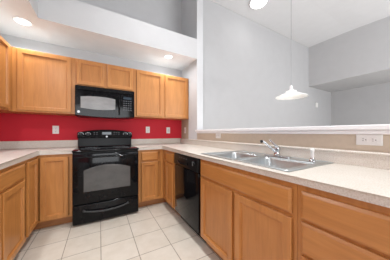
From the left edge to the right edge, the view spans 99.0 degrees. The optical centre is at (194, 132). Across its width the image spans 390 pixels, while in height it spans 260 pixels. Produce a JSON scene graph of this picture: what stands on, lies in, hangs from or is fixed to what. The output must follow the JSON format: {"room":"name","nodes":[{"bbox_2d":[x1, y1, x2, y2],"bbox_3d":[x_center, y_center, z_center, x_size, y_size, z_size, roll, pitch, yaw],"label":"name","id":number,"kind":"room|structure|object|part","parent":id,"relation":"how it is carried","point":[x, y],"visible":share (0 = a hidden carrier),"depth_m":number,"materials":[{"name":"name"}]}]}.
{"room":"kitchen","nodes":[
{"label":"kitchen","id":0,"kind":"room"},
{"bbox_2d":[0,0,181,146],"bbox_3d":[-1.463,-0.944,2.834,2.914,4.149,0.100,0,0,-30],"label":"wall","id":1,"kind":"structure","parent":0,"point":[166,14],"depth_m":2.76,"materials":[{"name":"red paint"}]},
{"bbox_2d":[0,140,77,148],"bbox_3d":[-1.740,0.164,1.524,0.927,0.104,1.894,0,0,-30],"label":"backsplash","id":2,"kind":"structure","parent":1,"relation":"attached to","point":[53,143],"depth_m":2.33,"materials":[{"name":"laminate"}]},
{"bbox_2d":[12,47,75,115],"bbox_3d":[-1.996,-0.645,2.272,0.618,0.775,0.334,0,0,-30],"label":"upper cabinet","id":3,"kind":"object","parent":1,"relation":"attached to","point":[43,83],"visible":0.89,"depth_m":2.13,"materials":[{"name":"brown wood"}]},
{"bbox_2d":[52,126,58,133],"bbox_3d":[-2.041,-0.044,2.440,0.074,0.118,0.008,0,0,-30],"label":"wall outlet","id":4,"kind":"object","parent":1,"relation":"attached to","point":[55,129],"visible":1,"depth_m":2.44,"materials":[{"name":"white plastic"}]},
{"bbox_2d":[75,58,133,91],"bbox_3d":[-1.391,-0.844,2.619,0.774,0.378,0.334,0,0,-30],"label":"upper cabinet","id":5,"kind":"object","parent":1,"relation":"attached to","point":[87,73],"visible":0.88,"depth_m":2.45,"materials":[{"name":"brown wood"}]},
{"bbox_3d":[-1.487,-0.844,2.381,0.328,0.342,0.018,0,0,-30],"label":"door","id":6,"kind":"part","parent":5,"relation":"part of","materials":[{"name":"brown wood"}]},
{"bbox_2d":[75,85,133,118],"bbox_3d":[-1.368,-0.436,2.578,0.771,0.432,0.427,0,0,-30],"label":"microwave","id":7,"kind":"object","parent":5,"relation":"attached to","point":[90,102],"visible":1,"depth_m":2.42,"materials":[{"name":"black plastic"}]},
{"bbox_3d":[-1.154,-0.844,2.572,0.360,0.342,0.018,0,0,-30],"label":"door","id":8,"kind":"part","parent":5,"relation":"part of","materials":[{"name":"brown wood"}]},
{"bbox_2d":[131,138,179,144],"bbox_3d":[-0.718,0.164,3.189,0.958,0.104,0.020,0,0,-30],"label":"backsplash","id":9,"kind":"structure","parent":1,"relation":"attached to","point":[165,140],"depth_m":3.16,"materials":[{"name":"laminate"}]},
{"bbox_2d":[134,69,188,119],"bbox_3d":[-0.626,-0.645,3.058,0.988,0.775,0.334,0,0,-30],"label":"upper cabinet","id":10,"kind":"object","parent":1,"relation":"attached to","point":[156,95],"visible":0.97,"depth_m":2.89,"materials":[{"name":"brown wood"}]},
{"bbox_3d":[-0.755,-0.645,2.801,0.440,0.740,0.018,0,0,-30],"label":"door","id":11,"kind":"part","parent":10,"relation":"part of","materials":[{"name":"brown wood"}]},
{"bbox_3d":[-0.337,-0.645,3.041,0.440,0.740,0.018,0,0,-30],"label":"door","id":12,"kind":"part","parent":10,"relation":"part of","materials":[{"name":"brown wood"}]},
{"bbox_2d":[0,0,196,70],"bbox_3d":[0.078,-1.460,0.123,2.692,0.340,6.136,0,0,-30],"label":"soffit","id":13,"kind":"structure","parent":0,"point":[75,24],"depth_m":2.27,"materials":[{"name":"white paint"}]},
{"bbox_2d":[12,16,32,25],"bbox_3d":[-1.994,-1.285,1.931,0.172,0.008,0.172,0,0,-30],"label":"recessed light","id":14,"kind":"object","parent":13,"relation":"in","point":[22,21],"visible":1,"depth_m":1.92,"materials":[{"name":"white"}]},
{"bbox_2d":[164,54,172,58],"bbox_3d":[-0.448,-1.285,2.817,0.156,0.008,0.156,0,0,-30],"label":"recessed light","id":15,"kind":"object","parent":13,"relation":"in","point":[167,56],"visible":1,"depth_m":2.80,"materials":[{"name":"white"}]},
{"bbox_2d":[13,202,221,259],"bbox_3d":[0.062,1.180,0.172,2.912,0.100,6.236,0,0,-30],"label":"floor","id":16,"kind":"structure","parent":0,"point":[155,231],"depth_m":1.75,"materials":[{"name":"tile"}]},
{"bbox_2d":[0,161,24,259],"bbox_3d":[-1.637,0.693,1.036,0.614,0.873,0.905,0,0,-30],"label":"base cabinet","id":17,"kind":"object","parent":16,"relation":"on","point":[12,182],"visible":0.92,"depth_m":1.34,"materials":[{"name":"brown wood"}]},
{"bbox_3d":[-1.267,0.726,0.991,0.018,0.572,0.410,0,0,-30],"label":"door","id":18,"kind":"part","parent":17,"relation":"part of","materials":[{"name":"brown wood"}]},
{"bbox_3d":[-1.396,0.643,1.174,0.020,0.774,0.905,0,0,-30],"label":"frame","id":19,"kind":"part","parent":17,"relation":"part of","materials":[{"name":"brown wood"}]},
{"bbox_3d":[-1.375,0.353,1.180,0.018,0.130,0.845,0,0,-30],"label":"drawer","id":20,"kind":"part","parent":17,"relation":"part of","materials":[{"name":"brown wood"}]},
{"bbox_2d":[24,154,71,239],"bbox_3d":[-1.967,0.693,1.925,0.925,0.873,0.963,0,0,-30],"label":"base cabinet","id":21,"kind":"object","parent":16,"relation":"on","point":[48,178],"visible":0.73,"depth_m":1.94,"materials":[{"name":"brown wood"}]},
{"bbox_3d":[-1.698,0.650,1.743,0.018,0.724,0.303,0,0,-30],"label":"door","id":22,"kind":"part","parent":21,"relation":"part of","materials":[{"name":"brown wood"}]},
{"bbox_2d":[0,140,77,169],"bbox_3d":[-1.736,0.183,1.517,0.927,0.142,1.909,0,0,-30],"label":"countertop","id":23,"kind":"structure","parent":21,"relation":"on","point":[11,152],"depth_m":2.15,"materials":[{"name":"laminate"}]},
{"bbox_3d":[-1.655,0.650,1.962,0.260,0.724,0.018,0,0,-30],"label":"door","id":24,"kind":"part","parent":21,"relation":"part of","materials":[{"name":"brown wood"}]},
{"bbox_2d":[72,130,138,225],"bbox_3d":[-1.280,0.540,2.430,0.770,1.179,0.750,0,0,-30],"label":"range","id":25,"kind":"object","parent":16,"relation":"on","point":[105,173],"visible":1,"depth_m":2.17,"materials":[{"name":"black metal"}]},
{"bbox_3d":[-1.432,0.017,2.695,0.770,0.134,0.135,0,0,-30],"label":"control panel","id":26,"kind":"part","parent":25,"relation":"part of","materials":[{"name":"black plastic"}]},
{"bbox_3d":[-1.133,0.994,2.173,0.756,0.228,0.042,0,0,-30],"label":"storage drawer","id":27,"kind":"part","parent":25,"relation":"part of","materials":[{"name":"black metal"}]},
{"bbox_3d":[-1.133,0.563,2.173,0.756,0.610,0.042,0,0,-30],"label":"oven door","id":28,"kind":"part","parent":25,"relation":"part of","materials":[{"name":"black ceramic"}]},
{"bbox_3d":[-1.109,0.295,2.131,0.704,0.025,0.060,0,0,-30],"label":"door handle","id":29,"kind":"part","parent":25,"relation":"part of","materials":[{"name":"black ceramic"}]},
{"bbox_2d":[72,145,138,152],"bbox_3d":[-1.270,0.224,2.412,0.764,0.025,0.612,0,0,-30],"label":"cooktop","id":30,"kind":"object","parent":25,"relation":"in","point":[81,148],"depth_m":2.24,"materials":[{"name":"black glass"}]},
{"bbox_3d":[-1.123,0.963,2.130,0.526,0.052,0.046,0,0,-30],"label":"drawer handle","id":31,"kind":"part","parent":25,"relation":"part of","materials":[{"name":"black metal"}]},
{"bbox_2d":[138,149,165,207],"bbox_3d":[-0.783,0.693,2.803,0.461,0.873,0.610,0,0,-30],"label":"base cabinet","id":32,"kind":"object","parent":16,"relation":"on","point":[150,162],"visible":0.77,"depth_m":2.53,"materials":[{"name":"brown wood"}]},
{"bbox_3d":[-0.683,0.353,2.519,0.251,0.130,0.018,0,0,-30],"label":"drawer","id":33,"kind":"part","parent":32,"relation":"part of","materials":[{"name":"brown wood"}]},
{"bbox_3d":[-0.683,0.726,2.519,0.251,0.572,0.018,0,0,-30],"label":"door","id":34,"kind":"part","parent":32,"relation":"part of","materials":[{"name":"brown wood"}]},
{"bbox_2d":[163,149,180,216],"bbox_3d":[-0.282,0.693,2.815,0.600,0.873,1.076,0,0,-30],"label":"base cabinet","id":35,"kind":"object","parent":16,"relation":"on","point":[168,156],"visible":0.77,"depth_m":2.39,"materials":[{"name":"brown wood"}]},
{"bbox_3d":[-0.371,0.643,2.427,0.020,0.774,0.492,0,0,-30],"label":"frame","id":36,"kind":"part","parent":35,"relation":"part of","materials":[{"name":"brown wood"}]},
{"bbox_3d":[-0.366,0.726,2.378,0.018,0.572,0.290,0,0,-30],"label":"door","id":37,"kind":"part","parent":35,"relation":"part of","materials":[{"name":"brown wood"}]},
{"bbox_3d":[-0.366,0.353,2.378,0.018,0.130,0.290,0,0,-30],"label":"drawer","id":38,"kind":"part","parent":35,"relation":"part of","materials":[{"name":"brown wood"}]},
{"bbox_2d":[131,138,389,207],"bbox_3d":[0.224,0.183,1.577,0.990,0.142,3.754,0,0,-30],"label":"countertop","id":39,"kind":"structure","parent":35,"relation":"on","point":[364,176],"depth_m":1.02,"materials":[{"name":"laminate"}]},
{"bbox_2d":[201,150,333,171],"bbox_3d":[0.520,0.298,1.440,0.547,0.184,0.916,0,0,-30],"label":"sink","id":40,"kind":"object","parent":39,"relation":"in","point":[254,158],"visible":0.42,"depth_m":1.37,"materials":[{"name":"silver metal"}]},
{"bbox_3d":[0.374,0.300,1.609,0.364,0.179,0.374,0,0,-30],"label":"bowl","id":41,"kind":"part","parent":40,"relation":"part of","materials":[{"name":"silver metal"}]},
{"bbox_3d":[0.586,0.300,1.240,0.364,0.179,0.404,0,0,-30],"label":"bowl","id":42,"kind":"part","parent":40,"relation":"part of","materials":[{"name":"silver metal"}]},
{"bbox_2d":[308,148,315,161],"bbox_3d":[0.872,0.161,1.238,0.048,0.096,0.048,0,0,-30],"label":"sprayer","id":43,"kind":"object","parent":40,"relation":"on","point":[312,150],"visible":1,"depth_m":1.23,"materials":[{"name":"white metal"}]},
{"bbox_2d":[260,139,291,157],"bbox_3d":[0.685,0.134,1.459,0.168,0.151,0.250,0,0,-30],"label":"faucet","id":44,"kind":"object","parent":39,"relation":"on","point":[276,149],"visible":1,"depth_m":1.47,"materials":[{"name":"silver metal"}]},
{"bbox_3d":[0.665,0.127,1.481,0.137,0.120,0.024,0,0,-1],"label":"spout","id":45,"kind":"part","parent":44,"relation":"part of","materials":[{"name":"silver metal"}]},
{"bbox_2d":[174,153,205,242],"bbox_3d":[0.127,0.696,2.066,0.646,0.867,0.614,0,0,-30],"label":"dishwasher","id":46,"kind":"object","parent":16,"relation":"on","point":[187,168],"visible":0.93,"depth_m":1.84,"materials":[{"name":"black plastic"}]},
{"bbox_3d":[-0.103,0.333,1.934,0.049,0.138,0.606,0,0,-30],"label":"control panel","id":47,"kind":"part","parent":46,"relation":"part of","materials":[{"name":"black plastic"}]},
{"bbox_3d":[-0.099,0.710,1.936,0.039,0.604,0.606,0,0,-30],"label":"door","id":48,"kind":"part","parent":46,"relation":"part of","materials":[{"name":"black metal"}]},
{"bbox_2d":[201,159,297,259],"bbox_3d":[0.535,0.693,1.396,0.606,0.873,0.938,0,0,-30],"label":"base cabinet","id":49,"kind":"object","parent":16,"relation":"on","point":[246,215],"visible":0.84,"depth_m":1.12,"materials":[{"name":"brown wood"}]},
{"bbox_3d":[0.170,0.726,1.441,0.018,0.572,0.439,0,0,-30],"label":"door","id":50,"kind":"part","parent":49,"relation":"part of","materials":[{"name":"brown wood"}]},
{"bbox_3d":[0.399,0.726,1.042,0.018,0.572,0.412,0,0,-30],"label":"door","id":51,"kind":"part","parent":49,"relation":"part of","materials":[{"name":"brown wood"}]},
{"bbox_2d":[298,184,389,259],"bbox_3d":[0.890,0.693,0.786,0.614,0.873,0.469,0,0,-30],"label":"base cabinet","id":52,"kind":"object","parent":16,"relation":"on","point":[331,226],"visible":0.86,"depth_m":0.69,"materials":[{"name":"brown wood"}]},
{"bbox_3d":[0.629,0.514,0.642,0.018,0.152,0.418,0,0,-30],"label":"drawer","id":53,"kind":"part","parent":52,"relation":"part of","materials":[{"name":"brown wood"}]},
{"bbox_2d":[203,0,330,129],"bbox_3d":[2.380,-0.702,4.442,5.353,3.665,0.100,0,0,-30],"label":"wall","id":54,"kind":"structure","parent":0,"point":[247,64],"depth_m":3.75,"materials":[{"name":"grey paint"}]},
{"bbox_2d":[182,0,389,152],"bbox_3d":[0.951,-0.944,1.430,0.122,4.149,4.736,0,0,-30],"label":"wall","id":55,"kind":"structure","parent":0,"point":[192,10],"depth_m":2.91,"materials":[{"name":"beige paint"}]},
{"bbox_2d":[180,138,389,169],"bbox_3d":[0.640,0.167,1.816,0.031,0.098,3.754,0,0,-30],"label":"backsplash","id":56,"kind":"structure","parent":55,"relation":"attached to","point":[379,160],"depth_m":1.27,"materials":[{"name":"laminate"}]},
{"bbox_2d":[195,124,389,133],"bbox_3d":[1.109,-0.020,1.153,0.208,0.060,4.098,0,0,-30],"label":"trim","id":57,"kind":"structure","parent":55,"relation":"on","point":[376,128],"depth_m":1.29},
{"bbox_2d":[356,134,382,145],"bbox_3d":[1.094,0.045,1.049,0.008,0.068,0.120,0,0,-30],"label":"wall outlet","id":58,"kind":"object","parent":55,"relation":"attached to","point":[361,139],"visible":1,"depth_m":1.04,"materials":[{"name":"white plastic"}]},
{"bbox_2d":[360,137,366,141],"bbox_3d":[1.081,0.045,1.067,0.002,0.031,0.031,0,0,-30],"label":"socket","id":59,"kind":"object","parent":58,"relation":"attached to","point":[362,139],"depth_m":1.07,"materials":[{"name":"white plastic"}]},
{"bbox_2d":[370,137,376,142],"bbox_3d":[1.103,0.045,1.029,0.002,0.031,0.031,0,0,-30],"label":"socket","id":60,"kind":"object","parent":58,"relation":"attached to","point":[372,139],"depth_m":1.03,"materials":[{"name":"white plastic"}]},
{"bbox_2d":[211,0,389,47],"bbox_3d":[2.385,-2.711,1.503,8.267,0.817,6.236,0,0,-30],"label":"ceiling","id":61,"kind":"structure","parent":0,"point":[309,23],"depth_m":3.57,"materials":[{"name":"white paint"}]},
{"bbox_2d":[249,0,267,8],"bbox_3d":[1.224,-2.504,3.214,0.330,0.062,0.330,0,0,-30],"label":"flush light","id":62,"kind":"object","parent":61,"relation":"attached to","point":[255,4],"visible":1,"depth_m":3.21,"materials":[{"name":"white glass"}]},
{"bbox_2d":[275,85,308,99],"bbox_3d":[1.255,-1.488,2.174,0.376,2.046,0.376,0,0,-30],"label":"pendant lamp","id":63,"kind":"object","parent":61,"relation":"hanging from","point":[291,94],"visible":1,"depth_m":2.19,"materials":[{"name":"white glass"}]},
{"bbox_2d":[309,16,389,91],"bbox_3d":[5.409,-1.956,2.882,1.452,1.162,5.620,0,0,-30],"label":"wall","id":64,"kind":"structure","parent":0,"point":[358,57],"depth_m":4.18,"materials":[{"name":"paint"}]},
{"bbox_2d":[331,82,389,125],"bbox_3d":[6.082,-0.585,3.267,0.098,3.430,5.620,0,0,-30],"label":"wall","id":65,"kind":"structure","parent":0,"point":[367,105],"depth_m":5.00,"materials":[{"name":"grey paint"}]},
{"bbox_3d":[-1.133,-0.944,-0.571,0.100,4.149,6.136,0,0,-30],"label":"wall","id":66,"kind":"structure","parent":0,"visible":0},
{"bbox_2d":[0,35,19,113],"bbox_3d":[-2.154,-0.645,1.641,0.320,0.775,1.270,0,0,-30],"label":"upper cabinet","id":67,"kind":"object","parent":66,"relation":"attached to","point":[5,47],"visible":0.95,"depth_m":1.86,"materials":[{"name":"brown wood"}]},
{"bbox_3d":[-2.036,-0.645,1.739,0.018,0.740,0.402,0,0,-30],"label":"door","id":68,"kind":"part","parent":67,"relation":"part of","materials":[{"name":"brown wood"}]},
{"bbox_3d":[-1.963,-0.644,1.569,0.020,0.772,0.956,0,0,-30],"label":"frame","id":69,"kind":"part","parent":67,"relation":"part of","materials":[{"name":"brown wood"}]}
]}

